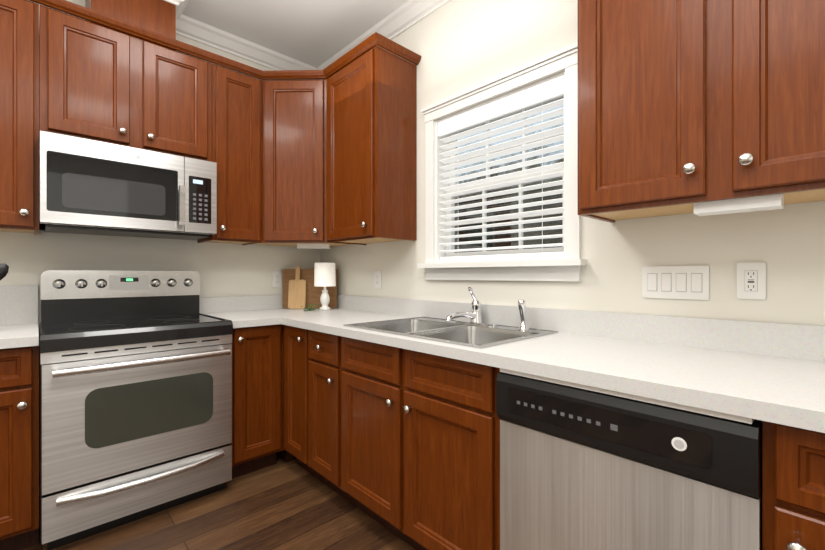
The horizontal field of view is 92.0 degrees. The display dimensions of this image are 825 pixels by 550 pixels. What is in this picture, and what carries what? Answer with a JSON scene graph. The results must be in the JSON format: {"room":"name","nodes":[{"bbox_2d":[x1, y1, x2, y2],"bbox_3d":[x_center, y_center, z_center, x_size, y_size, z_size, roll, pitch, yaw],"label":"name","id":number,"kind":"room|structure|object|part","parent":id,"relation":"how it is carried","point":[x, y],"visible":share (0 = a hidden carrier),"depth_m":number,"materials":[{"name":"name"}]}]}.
{"room":"kitchen","nodes":[
{"label":"kitchen","id":0,"kind":"room"},
{"bbox_2d":[0,0,319,495],"bbox_3d":[-2.167,-0.233,2.023,3.750,2.800,0.150,0,0,-43],"label":"wall","id":1,"kind":"structure","parent":0,"point":[226,270],"depth_m":2.50,"materials":[{"name":"white paint"}]},
{"bbox_2d":[0,0,38,234],"bbox_3d":[-2.016,-0.745,1.815,0.457,1.067,0.356,0,0,-43],"label":"upper cabinet","id":2,"kind":"object","parent":1,"relation":"attached to","point":[19,115],"visible":1,"depth_m":1.82,"materials":[{"name":"brown wood"}]},
{"bbox_2d":[0,285,38,348],"bbox_3d":[-1.972,0.171,1.662,0.600,0.238,0.638,0,0,-43],"label":"countertop","id":3,"kind":"structure","parent":1,"relation":"attached to","point":[18,303],"depth_m":2.01,"materials":[{"name":"laminate"}]},
{"bbox_2d":[0,263,8,279],"bbox_3d":[-1.884,0.099,1.733,0.182,0.304,0.120,0,0,-43],"label":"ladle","id":4,"kind":"object","parent":3,"relation":"on","point":[4,268],"visible":1,"depth_m":1.78,"materials":[{"name":"black"}]},
{"bbox_2d":[39,5,211,161],"bbox_3d":[-1.573,-0.972,2.234,0.758,0.613,0.356,0,0,-43],"label":"upper cabinet","id":5,"kind":"object","parent":1,"relation":"attached to","point":[98,82],"visible":1,"depth_m":2.08,"materials":[{"name":"brown wood"}]},
{"bbox_2d":[39,131,216,239],"bbox_3d":[-1.545,-0.442,2.204,0.756,0.432,0.437,0,0,-43],"label":"microwave","id":6,"kind":"object","parent":5,"relation":"attached to","point":[90,187],"visible":1,"depth_m":2.04,"materials":[{"name":"metal"}]},
{"bbox_2d":[85,0,175,49],"bbox_3d":[-1.592,-1.456,2.253,0.378,0.353,0.302,0,0,-43],"label":"vent duct","id":7,"kind":"object","parent":5,"relation":"on","point":[158,16],"visible":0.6,"depth_m":2.17,"materials":[{"name":"brown wood"}]},
{"bbox_2d":[199,297,235,327],"bbox_3d":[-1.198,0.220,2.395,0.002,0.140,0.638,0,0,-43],"label":"countertop","id":8,"kind":"structure","parent":1,"relation":"attached to","point":[222,307],"depth_m":2.67,"materials":[{"name":"laminate"}]},
{"bbox_2d":[197,63,261,244],"bbox_3d":[-1.185,-0.745,2.601,0.305,1.067,0.356,0,0,-43],"label":"upper cabinet","id":9,"kind":"object","parent":1,"relation":"attached to","point":[236,127],"visible":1,"depth_m":2.50,"materials":[{"name":"brown wood"}]},
{"bbox_2d":[176,16,315,79],"bbox_3d":[-1.154,-1.585,2.809,1.020,0.095,0.100,0,0,-43],"label":"crown molding","id":10,"kind":"structure","parent":1,"relation":"attached to","point":[195,30],"depth_m":2.75,"materials":[{"name":"white"}]},
{"bbox_2d":[272,271,281,286],"bbox_3d":[-1.019,0.032,2.997,0.072,0.118,0.009,0,0,-43],"label":"electrical outlet","id":11,"kind":"object","parent":1,"relation":"attached to","point":[276,278],"visible":1,"depth_m":2.99,"materials":[{"name":"white plastic"}]},
{"bbox_2d":[253,79,355,246],"bbox_3d":[-0.765,-0.745,2.825,0.608,1.067,0.608,0,0,-43],"label":"upper cabinet","id":12,"kind":"object","parent":1,"relation":"attached to","point":[293,163],"visible":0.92,"depth_m":2.60,"materials":[{"name":"brown wood"}]},
{"bbox_2d":[29,0,420,79],"bbox_3d":[-1.021,-1.299,1.983,2.137,0.040,0.870,0,0,-43],"label":"crown molding","id":13,"kind":"structure","parent":12,"relation":"on","point":[372,41],"depth_m":2.28,"materials":[{"name":"brown wood"}]},
{"bbox_2d":[297,244,329,248],"bbox_3d":[-0.695,-0.203,2.803,0.220,0.032,0.056,0,0,2],"label":"under-cabinet light","id":14,"kind":"object","parent":12,"relation":"attached to","point":[313,246],"visible":1,"depth_m":2.78,"materials":[{"name":"white plastic"}]},
{"bbox_2d":[23,455,415,549],"bbox_3d":[-0.274,1.217,0.132,3.900,0.100,5.500,0,0,-43],"label":"floor","id":15,"kind":"structure","parent":0,"point":[280,504],"depth_m":1.87,"materials":[{"name":"brown wood"}]},
{"bbox_2d":[0,346,38,549],"bbox_3d":[-1.919,0.729,1.711,0.457,0.876,0.641,0,0,-43],"label":"base cabinet","id":16,"kind":"object","parent":15,"relation":"on","point":[19,448],"visible":1,"depth_m":1.62,"materials":[{"name":"brown wood"}]},
{"bbox_2d":[39,270,232,549],"bbox_3d":[-1.438,0.571,2.091,0.758,1.192,0.729,0,0,-43],"label":"stove","id":17,"kind":"object","parent":15,"relation":"on","point":[135,395],"visible":1,"depth_m":1.89,"materials":[{"name":"silver metal"}]},
{"bbox_2d":[230,324,281,478],"bbox_3d":[-1.087,0.729,2.498,0.305,0.876,0.641,0,0,-43],"label":"base cabinet","id":18,"kind":"object","parent":15,"relation":"on","point":[256,443],"visible":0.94,"depth_m":2.30,"materials":[{"name":"brown wood"}]},
{"bbox_2d":[276,324,295,461],"bbox_3d":[-0.771,0.729,2.831,0.608,0.876,0.590,0,0,-43],"label":"base cabinet","id":19,"kind":"object","parent":15,"relation":"on","point":[284,455],"visible":0.07,"depth_m":2.42,"materials":[{"name":"brown wood"}]},
{"bbox_2d":[284,325,321,480],"bbox_3d":[-0.475,0.729,2.494,0.641,0.876,0.306,0,0,-43],"label":"base cabinet","id":20,"kind":"object","parent":15,"relation":"on","point":[296,359],"visible":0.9,"depth_m":2.30,"materials":[{"name":"brown wood"}]},
{"bbox_2d":[308,330,354,504],"bbox_3d":[-0.261,0.729,2.268,0.641,0.876,0.314,0,0,-43],"label":"base cabinet","id":21,"kind":"object","parent":15,"relation":"on","point":[324,406],"visible":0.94,"depth_m":2.07,"materials":[{"name":"brown wood"}]},
{"bbox_2d":[341,336,499,549],"bbox_3d":[0.165,0.729,1.817,0.641,0.876,0.924,0,0,-43],"label":"base cabinet","id":22,"kind":"object","parent":15,"relation":"on","point":[420,450],"visible":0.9,"depth_m":1.55,"materials":[{"name":"brown wood"}]},
{"bbox_2d":[496,368,761,549],"bbox_3d":[0.709,0.730,1.247,0.634,0.874,0.628,0,0,-43],"label":"dishwasher","id":23,"kind":"object","parent":15,"relation":"on","point":[584,467],"visible":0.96,"depth_m":1.01,"materials":[{"name":"silver metal"}]},
{"bbox_2d":[762,421,824,549],"bbox_3d":[1.081,0.729,0.848,0.641,0.876,0.457,0,0,-43],"label":"base cabinet","id":24,"kind":"object","parent":15,"relation":"on","point":[793,488],"visible":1,"depth_m":0.78,"materials":[{"name":"brown wood"}]},
{"bbox_2d":[182,0,407,67],"bbox_3d":[-0.274,-1.683,0.132,3.900,0.100,5.500,0,0,-43],"label":"ceiling","id":25,"kind":"structure","parent":0,"point":[315,33],"depth_m":2.56,"materials":[{"name":"white paint"}]},
{"bbox_2d":[164,0,194,19],"bbox_3d":[-1.469,-1.585,2.123,0.540,0.095,0.105,0,0,-43],"label":"crown molding","id":26,"kind":"structure","parent":25,"relation":"attached to","point":[180,4],"depth_m":2.33,"materials":[{"name":"white"}]},
{"bbox_2d":[320,0,824,325],"bbox_3d":[1.036,-0.233,1.474,0.150,2.800,5.350,0,0,-43],"label":"wall","id":27,"kind":"structure","parent":0,"point":[458,46],"depth_m":1.70,"materials":[{"name":"white paint"}]},
{"bbox_2d":[326,46,416,244],"bbox_3d":[-0.284,-0.745,2.500,0.356,1.067,0.523,0,0,-43],"label":"upper cabinet","id":28,"kind":"object","parent":27,"relation":"attached to","point":[371,145],"visible":0.98,"depth_m":2.35,"materials":[{"name":"brown wood"}]},
{"bbox_2d":[374,271,381,288],"bbox_3d":[-0.235,0.032,2.701,0.009,0.118,0.072,0,0,-43],"label":"electrical outlet","id":29,"kind":"object","parent":27,"relation":"attached to","point":[377,279],"visible":1,"depth_m":2.69,"materials":[{"name":"white plastic"}]},
{"bbox_2d":[316,0,450,79],"bbox_3d":[1.004,-1.585,1.341,0.080,0.095,5.200,0,0,-43],"label":"crown molding","id":30,"kind":"structure","parent":27,"relation":"attached to","point":[408,14],"depth_m":2.48,"materials":[{"name":"white"}]},
{"bbox_2d":[417,42,586,280],"bbox_3d":[0.437,-0.475,2.063,0.212,1.004,0.966,0,0,-43],"label":"window","id":31,"kind":"structure","parent":27,"relation":"in","point":[568,264],"depth_m":2.00,"materials":[{"name":"white"}]},
{"bbox_2d":[438,75,563,259],"bbox_3d":[0.430,-0.485,2.057,0.063,0.795,0.758,0,0,-43],"label":"window blinds","id":32,"kind":"object","parent":31,"relation":"attached to","point":[540,93],"visible":0.88,"depth_m":2.00,"materials":[{"name":"white plastic"}]},
{"bbox_3d":[0.482,-0.485,2.106,0.063,0.797,0.762,0,0,-43],"label":"window sash","id":33,"kind":"part","parent":31,"relation":"part of","materials":[{"name":"white plastic"}]},
{"bbox_2d":[233,294,824,432],"bbox_3d":[0.278,0.220,1.684,0.660,0.140,3.698,0,0,-43],"label":"countertop","id":34,"kind":"structure","parent":27,"relation":"attached to","point":[771,372],"depth_m":1.27,"materials":[{"name":"laminate"}]},
{"bbox_2d":[288,266,305,308],"bbox_3d":[-0.854,0.093,2.958,0.125,0.315,0.016,0,-8,-1],"label":"cutting board","id":35,"kind":"object","parent":34,"relation":"on","point":[297,294],"visible":0.85,"depth_m":2.94,"materials":[{"name":"beige wood"}]},
{"bbox_2d":[282,269,336,307],"bbox_3d":[-0.771,0.102,3.000,0.404,0.295,0.020,0,-3,-1],"label":"cutting board","id":36,"kind":"object","parent":34,"relation":"on","point":[313,294],"visible":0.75,"depth_m":2.99,"materials":[{"name":"brown wood"}]},
{"bbox_2d":[301,304,319,310],"bbox_3d":[-0.709,0.227,2.781,0.131,0.048,0.077,0,0,-43],"label":"greenery","id":37,"kind":"object","parent":34,"relation":"on","point":[309,308],"visible":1,"depth_m":2.78,"materials":[{"name":"green plant"}]},
{"bbox_2d":[314,263,335,309],"bbox_3d":[-0.633,0.082,2.880,0.152,0.338,0.152,0,0,-43],"label":"lamp","id":38,"kind":"object","parent":34,"relation":"on","point":[324,275],"visible":1,"depth_m":2.83,"materials":[{"name":"white ceramic"}]},
{"bbox_2d":[343,317,557,347],"bbox_3d":[0.148,0.341,1.859,0.557,0.190,0.840,0,0,-43],"label":"sink","id":39,"kind":"object","parent":34,"relation":"in","point":[451,332],"visible":0.29,"depth_m":1.90,"materials":[{"name":"metal"}]},
{"bbox_2d":[445,287,528,329],"bbox_3d":[0.308,0.153,1.881,0.256,0.188,0.419,0,0,-43],"label":"faucet","id":40,"kind":"object","parent":34,"relation":"on","point":[474,314],"visible":1,"depth_m":1.95,"materials":[{"name":"silver metal"}]},
{"bbox_2d":[642,266,708,299],"bbox_3d":[0.950,0.027,1.447,0.010,0.118,0.205,0,0,-43],"label":"switch plate","id":41,"kind":"object","parent":27,"relation":"attached to","point":[680,282],"visible":1,"depth_m":1.44,"materials":[{"name":"white plastic"}]},
{"bbox_2d":[578,0,824,222],"bbox_3d":[0.947,-0.745,1.197,0.356,1.067,0.800,0,0,-43],"label":"upper cabinet","id":42,"kind":"object","parent":27,"relation":"attached to","point":[684,106],"visible":1,"depth_m":1.13,"materials":[{"name":"brown wood"}]},
{"bbox_2d":[694,193,783,215],"bbox_3d":[0.922,-0.200,1.132,0.077,0.038,0.190,0,0,-43],"label":"under-cabinet light","id":43,"kind":"object","parent":42,"relation":"attached to","point":[756,203],"visible":0.79,"depth_m":1.10,"materials":[{"name":"white plastic"}]},
{"bbox_2d":[737,262,765,298],"bbox_3d":[1.097,0.019,1.291,0.010,0.118,0.072,0,0,-43],"label":"outlet","id":44,"kind":"object","parent":27,"relation":"attached to","point":[751,280],"visible":1,"depth_m":1.29,"materials":[{"name":"white plastic"}]},
{"label":"outside","id":45,"kind":"structure","parent":0,"visible":0},
{"bbox_2d":[455,105,563,252],"bbox_3d":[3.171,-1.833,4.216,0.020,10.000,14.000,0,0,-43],"label":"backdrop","id":46,"kind":"structure","parent":45,"point":[530,233],"depth_m":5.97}
]}

